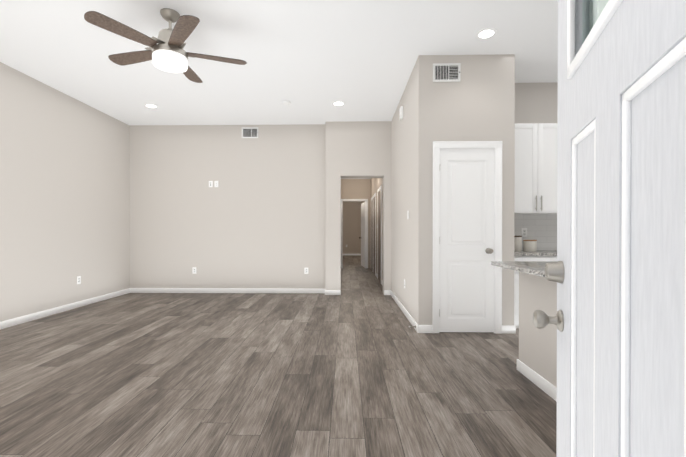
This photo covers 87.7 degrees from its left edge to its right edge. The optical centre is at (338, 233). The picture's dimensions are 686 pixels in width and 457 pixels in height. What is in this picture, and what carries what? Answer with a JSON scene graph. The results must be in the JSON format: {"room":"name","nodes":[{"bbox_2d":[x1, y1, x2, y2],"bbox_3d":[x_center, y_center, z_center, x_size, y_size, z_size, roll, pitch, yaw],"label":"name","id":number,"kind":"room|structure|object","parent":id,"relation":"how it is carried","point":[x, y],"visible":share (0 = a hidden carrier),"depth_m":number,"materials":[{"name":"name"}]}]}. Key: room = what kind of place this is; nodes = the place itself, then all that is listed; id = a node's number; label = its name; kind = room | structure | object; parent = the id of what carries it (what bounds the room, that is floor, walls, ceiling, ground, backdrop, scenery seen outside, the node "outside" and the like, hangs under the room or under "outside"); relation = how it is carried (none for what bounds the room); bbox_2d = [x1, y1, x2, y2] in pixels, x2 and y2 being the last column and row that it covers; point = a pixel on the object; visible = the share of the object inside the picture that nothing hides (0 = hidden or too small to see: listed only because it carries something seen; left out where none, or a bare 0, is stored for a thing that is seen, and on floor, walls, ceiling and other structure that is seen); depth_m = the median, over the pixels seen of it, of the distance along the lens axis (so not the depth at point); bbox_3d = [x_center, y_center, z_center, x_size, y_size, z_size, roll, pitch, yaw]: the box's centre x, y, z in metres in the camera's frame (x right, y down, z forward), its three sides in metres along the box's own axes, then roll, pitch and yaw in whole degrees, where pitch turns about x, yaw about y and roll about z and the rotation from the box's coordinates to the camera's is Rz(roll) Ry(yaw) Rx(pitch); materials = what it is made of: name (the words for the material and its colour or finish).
{"room":"living room","nodes":[
{"label":"living room","id":0,"kind":"room"},
{"bbox_2d":[0,62,129,321],"bbox_3d":[-3.950,-0.428,3.363,0.150,3.050,6.600,0,0,1],"label":"wall","id":1,"kind":"structure","parent":0,"point":[64,191],"depth_m":4.88,"materials":[{"name":"grey paint"}]},
{"bbox_2d":[0,288,129,329],"bbox_3d":[-3.868,1.052,3.429,0.013,0.088,6.180,0,0,1],"label":"baseboard","id":2,"kind":"structure","parent":1,"relation":"attached to","point":[29,317],"depth_m":4.86,"materials":[{"name":"white wood"}]},
{"bbox_2d":[77,276,80,283],"bbox_3d":[-3.836,0.687,5.267,0.008,0.116,0.072,0,0,1],"label":"electrical outlet","id":3,"kind":"object","parent":1,"relation":"attached to","point":[78,279],"visible":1,"depth_m":5.26,"materials":[{"name":"white plastic"}]},
{"bbox_2d":[129,124,325,288],"bbox_3d":[-2.023,-0.444,6.538,3.585,3.050,0.120,0,0,1],"label":"wall","id":4,"kind":"structure","parent":0,"point":[256,218],"depth_m":6.48,"materials":[{"name":"grey paint"}]},
{"bbox_2d":[130,288,324,292],"bbox_3d":[-2.025,1.037,6.479,3.559,0.088,0.013,0,0,1],"label":"baseboard","id":5,"kind":"structure","parent":4,"relation":"attached to","point":[220,290],"depth_m":6.47,"materials":[{"name":"white wood"}]},
{"bbox_2d":[242,127,257,137],"bbox_3d":[-1.607,-1.824,6.454,0.305,0.195,0.017,0,0,1],"label":"air vent","id":6,"kind":"object","parent":4,"relation":"in","point":[249,132],"visible":1,"depth_m":6.46,"materials":[{"name":"white metal"}]},
{"bbox_2d":[0,255,556,456],"bbox_3d":[0.414,1.133,8.141,9.300,0.120,17.900,0,0,1],"label":"floor","id":7,"kind":"structure","parent":0,"point":[358,367],"depth_m":2.62,"materials":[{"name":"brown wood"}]},
{"bbox_2d":[514,256,556,327],"bbox_3d":[2.191,0.674,4.336,0.516,0.836,0.631,0,0,1],"label":"base cabinet","id":8,"kind":"object","parent":7,"relation":"on","point":[516,281],"visible":0.08,"depth_m":4.01,"materials":[{"name":"white wood"}]},
{"bbox_2d":[514,251,556,255],"bbox_3d":[3.261,0.238,4.304,2.657,0.032,0.643,0,0,1],"label":"countertop","id":9,"kind":"structure","parent":8,"relation":"on","point":[540,253],"depth_m":4.00,"materials":[{"name":"stone"}]},
{"bbox_2d":[514,236,521,251],"bbox_3d":[2.201,0.123,4.432,0.126,0.194,0.126,0,0,1],"label":"canister","id":10,"kind":"object","parent":9,"relation":"on","point":[517,243],"visible":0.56,"depth_m":4.38,"materials":[{"name":"white ceramic"}]},
{"bbox_2d":[523,240,536,251],"bbox_3d":[2.360,0.148,4.409,0.149,0.144,0.149,0,0,1],"label":"canister","id":11,"kind":"object","parent":9,"relation":"on","point":[529,245],"visible":0.98,"depth_m":4.35,"materials":[{"name":"white ceramic"}]},
{"bbox_3d":[1.872,0.685,2.039,0.635,0.836,1.638,0,0,1],"label":"cabinet","id":12,"kind":"object","parent":7,"relation":"on","visible":0},
{"bbox_2d":[491,261,556,276],"bbox_3d":[1.724,0.249,2.046,0.975,0.032,1.770,0,0,1],"label":"countertop","id":13,"kind":"structure","parent":12,"relation":"on","point":[536,268],"depth_m":2.58,"materials":[{"name":"stone"}]},
{"bbox_2d":[0,0,557,125],"bbox_3d":[0.324,-2.013,3.276,9.300,0.120,6.600,0,0,1],"label":"ceiling","id":14,"kind":"structure","parent":0,"point":[311,60],"depth_m":3.81,"materials":[{"name":"white paint"}]},
{"bbox_2d":[144,104,157,107],"bbox_3d":[-2.885,-1.960,5.486,0.196,0.008,0.196,0,0,1],"label":"recessed light","id":15,"kind":"object","parent":14,"relation":"in","point":[151,106],"visible":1,"depth_m":5.46,"materials":[{"name":"white plastic"}]},
{"bbox_2d":[84,8,246,82],"bbox_3d":[-1.506,-1.717,3.217,1.263,0.472,1.226,0,0,1],"label":"fan","id":16,"kind":"object","parent":14,"relation":"hanging from","point":[164,51],"visible":1,"depth_m":3.07,"materials":[{"name":"brown wood"}]},
{"bbox_2d":[282,100,290,104],"bbox_3d":[-0.778,-1.944,5.307,0.124,0.036,0.124,0,0,1],"label":"smoke detector","id":17,"kind":"object","parent":14,"relation":"attached to","point":[286,102],"visible":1,"depth_m":5.27,"materials":[{"name":"white plastic"}]},
{"bbox_2d":[332,101,344,105],"bbox_3d":[-0.007,-1.959,5.383,0.196,0.008,0.196,0,0,1],"label":"recessed light","id":18,"kind":"object","parent":14,"relation":"in","point":[338,103],"visible":1,"depth_m":5.37,"materials":[{"name":"white"}]},
{"bbox_2d":[475,28,496,38],"bbox_3d":[1.438,-1.950,3.486,0.196,0.008,0.196,0,0,1],"label":"recessed light","id":19,"kind":"object","parent":14,"relation":"in","point":[486,33],"visible":1,"depth_m":3.48,"materials":[{"name":"white plastic"}]},
{"bbox_2d":[343,202,363,253],"bbox_3d":[0.526,-0.331,16.843,5.000,2.720,0.120,0,0,1],"label":"wall","id":20,"kind":"structure","parent":0,"point":[351,225],"depth_m":16.78,"materials":[{"name":"beige paint"}]},
{"bbox_2d":[341,179,370,267],"bbox_3d":[0.516,-0.301,10.922,1.160,2.720,0.120,0,0,1],"label":"wall","id":21,"kind":"structure","parent":0,"point":[355,188],"depth_m":10.86,"materials":[{"name":"beige paint"}]},
{"bbox_2d":[341,199,367,267],"bbox_3d":[0.456,0.004,10.916,0.860,2.110,0.135,0,0,1],"label":"trim","id":22,"kind":"structure","parent":21,"relation":"attached to","point":[366,232],"depth_m":10.85,"materials":[{"name":"white wood"}]},
{"bbox_2d":[359,202,364,266],"bbox_3d":[0.744,0.037,11.355,0.103,2.020,0.720,0,0,-6],"label":"hall door","id":23,"kind":"structure","parent":21,"relation":"in","point":[362,237],"depth_m":11.23,"materials":[{"name":"white wood"}]},
{"bbox_2d":[341,178,370,178],"bbox_3d":[0.476,-1.710,8.761,1.160,0.120,4.430,0,0,1],"label":"ceiling","id":24,"kind":"structure","parent":0,"point":[355,178],"depth_m":10.76,"materials":[{"name":"white paint"}]},
{"bbox_2d":[326,121,390,293],"bbox_3d":[0.345,-0.444,6.414,1.155,3.050,0.280,0,0,1],"label":"wall","id":25,"kind":"structure","parent":0,"point":[359,149],"depth_m":6.27,"materials":[{"name":"grey paint"}]},
{"bbox_2d":[326,290,340,294],"bbox_3d":[-0.103,1.038,6.283,0.265,0.088,0.013,0,0,1],"label":"baseboard","id":26,"kind":"structure","parent":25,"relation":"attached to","point":[333,292],"depth_m":6.28,"materials":[{"name":"white wood"}]},
{"bbox_2d":[384,290,390,294],"bbox_3d":[0.851,1.038,6.265,0.112,0.088,0.013,0,0,1],"label":"baseboard","id":27,"kind":"structure","parent":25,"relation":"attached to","point":[387,292],"depth_m":6.26,"materials":[{"name":"white wood"}]},
{"bbox_2d":[371,61,416,320],"bbox_3d":[0.982,-0.449,7.447,0.140,3.050,6.810,0,0,1],"label":"wall","id":28,"kind":"structure","parent":0,"point":[403,195],"depth_m":4.86,"materials":[{"name":"grey paint"}]},
{"bbox_2d":[371,193,375,273],"bbox_3d":[0.949,0.009,9.886,0.016,2.110,1.620,0,0,1],"label":"door frame","id":29,"kind":"structure","parent":28,"relation":"attached to","point":[374,233],"depth_m":9.79,"materials":[{"name":"white wood"}]},
{"bbox_2d":[377,185,381,281],"bbox_3d":[0.915,0.018,8.056,0.016,2.110,0.880,0,0,1],"label":"door frame","id":30,"kind":"structure","parent":28,"relation":"attached to","point":[379,233],"depth_m":8.06,"materials":[{"name":"white wood"}]},
{"bbox_2d":[399,106,402,119],"bbox_3d":[0.876,-1.692,5.008,0.040,0.160,0.120,0,0,1],"label":"door chime","id":31,"kind":"object","parent":28,"relation":"attached to","point":[401,113],"visible":1,"depth_m":4.97,"materials":[{"name":"white plastic"}]},
{"bbox_2d":[391,291,418,332],"bbox_3d":[0.891,1.044,5.094,0.013,0.088,2.353,0,0,1],"label":"baseboard","id":32,"kind":"structure","parent":28,"relation":"attached to","point":[412,321],"depth_m":4.62,"materials":[{"name":"white wood"}]},
{"bbox_2d":[416,54,514,324],"bbox_3d":[1.400,-0.431,3.974,1.045,3.050,0.120,0,0,1],"label":"wall","id":33,"kind":"structure","parent":0,"point":[476,102],"depth_m":3.91,"materials":[{"name":"grey paint"}]},
{"bbox_2d":[419,325,432,332],"bbox_3d":[0.953,1.050,3.923,0.153,0.088,0.013,0,0,1],"label":"baseboard","id":34,"kind":"structure","parent":33,"relation":"attached to","point":[425,328],"depth_m":3.92,"materials":[{"name":"white wood"}]},
{"bbox_2d":[433,63,460,81],"bbox_3d":[1.179,-1.761,3.902,0.300,0.200,0.017,0,0,1],"label":"air vent","id":35,"kind":"object","parent":33,"relation":"in","point":[446,72],"visible":1,"depth_m":3.90,"materials":[{"name":"white metal"}]},
{"bbox_2d":[439,148,493,331],"bbox_3d":[1.401,0.075,3.902,0.600,2.021,0.110,0,0,1],"label":"pantry door","id":36,"kind":"structure","parent":33,"relation":"in","point":[466,292],"depth_m":3.92,"materials":[{"name":"white wood"}]},
{"bbox_2d":[432,141,501,333],"bbox_3d":[1.405,0.043,3.965,0.751,2.102,0.141,0,0,1],"label":"door frame","id":37,"kind":"structure","parent":33,"relation":"attached to","point":[438,145],"depth_m":3.90,"materials":[{"name":"white wood"}]},
{"bbox_2d":[502,325,515,333],"bbox_3d":[1.857,1.050,3.906,0.154,0.088,0.013,0,0,1],"label":"baseboard","id":38,"kind":"structure","parent":33,"relation":"attached to","point":[508,329],"depth_m":3.90,"materials":[{"name":"white wood"}]},
{"bbox_2d":[515,82,557,250],"bbox_3d":[2.806,-0.435,4.698,3.830,3.050,0.120,0,0,1],"label":"wall","id":39,"kind":"structure","parent":0,"point":[536,102],"depth_m":4.64,"materials":[{"name":"grey paint"}]},
{"bbox_2d":[514,123,556,213],"bbox_3d":[2.427,-0.789,4.464,0.983,1.080,0.343,0,0,1],"label":"upper cabinet","id":40,"kind":"object","parent":39,"relation":"attached to","point":[535,191],"visible":0.25,"depth_m":4.28,"materials":[{"name":"white wood"}]},
{"bbox_2d":[514,214,556,249],"bbox_3d":[3.267,-0.015,4.628,2.665,0.469,0.006,0,0,1],"label":"tile backsplash","id":41,"kind":"structure","parent":39,"relation":"attached to","point":[542,229],"depth_m":4.64,"materials":[{"name":"white tile"}]},
{"bbox_2d":[522,228,526,236],"bbox_3d":[2.410,-0.015,4.637,0.072,0.116,0.008,0,0,1],"label":"outlet","id":42,"kind":"object","parent":41,"relation":"attached to","point":[524,232],"visible":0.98,"depth_m":4.63,"materials":[{"name":"white plastic"}]},
{"bbox_2d":[519,272,556,386],"bbox_3d":[1.491,0.685,2.042,0.120,0.836,1.650,0,0,1],"label":"wall","id":43,"kind":"structure","parent":0,"point":[538,350],"depth_m":2.58,"materials":[{"name":"grey paint"}]},
{"bbox_2d":[517,359,556,401],"bbox_3d":[1.425,1.059,2.052,0.013,0.088,1.663,0,0,1],"label":"baseboard","id":44,"kind":"structure","parent":43,"relation":"attached to","point":[541,382],"depth_m":2.56,"materials":[{"name":"white wood"}]},
{"bbox_3d":[-0.109,0.075,0.164,0.990,2.075,0.200,0,0,1],"label":"door frame","id":45,"kind":"structure","parent":0,"visible":0},
{"bbox_2d":[533,0,685,456],"bbox_3d":[0.554,0.093,0.693,0.195,2.026,0.925,0,0,20],"label":"front door","id":46,"kind":"structure","parent":45,"relation":"attached to","point":[616,271],"depth_m":0.66,"materials":[{"name":"white wood"}]}
]}

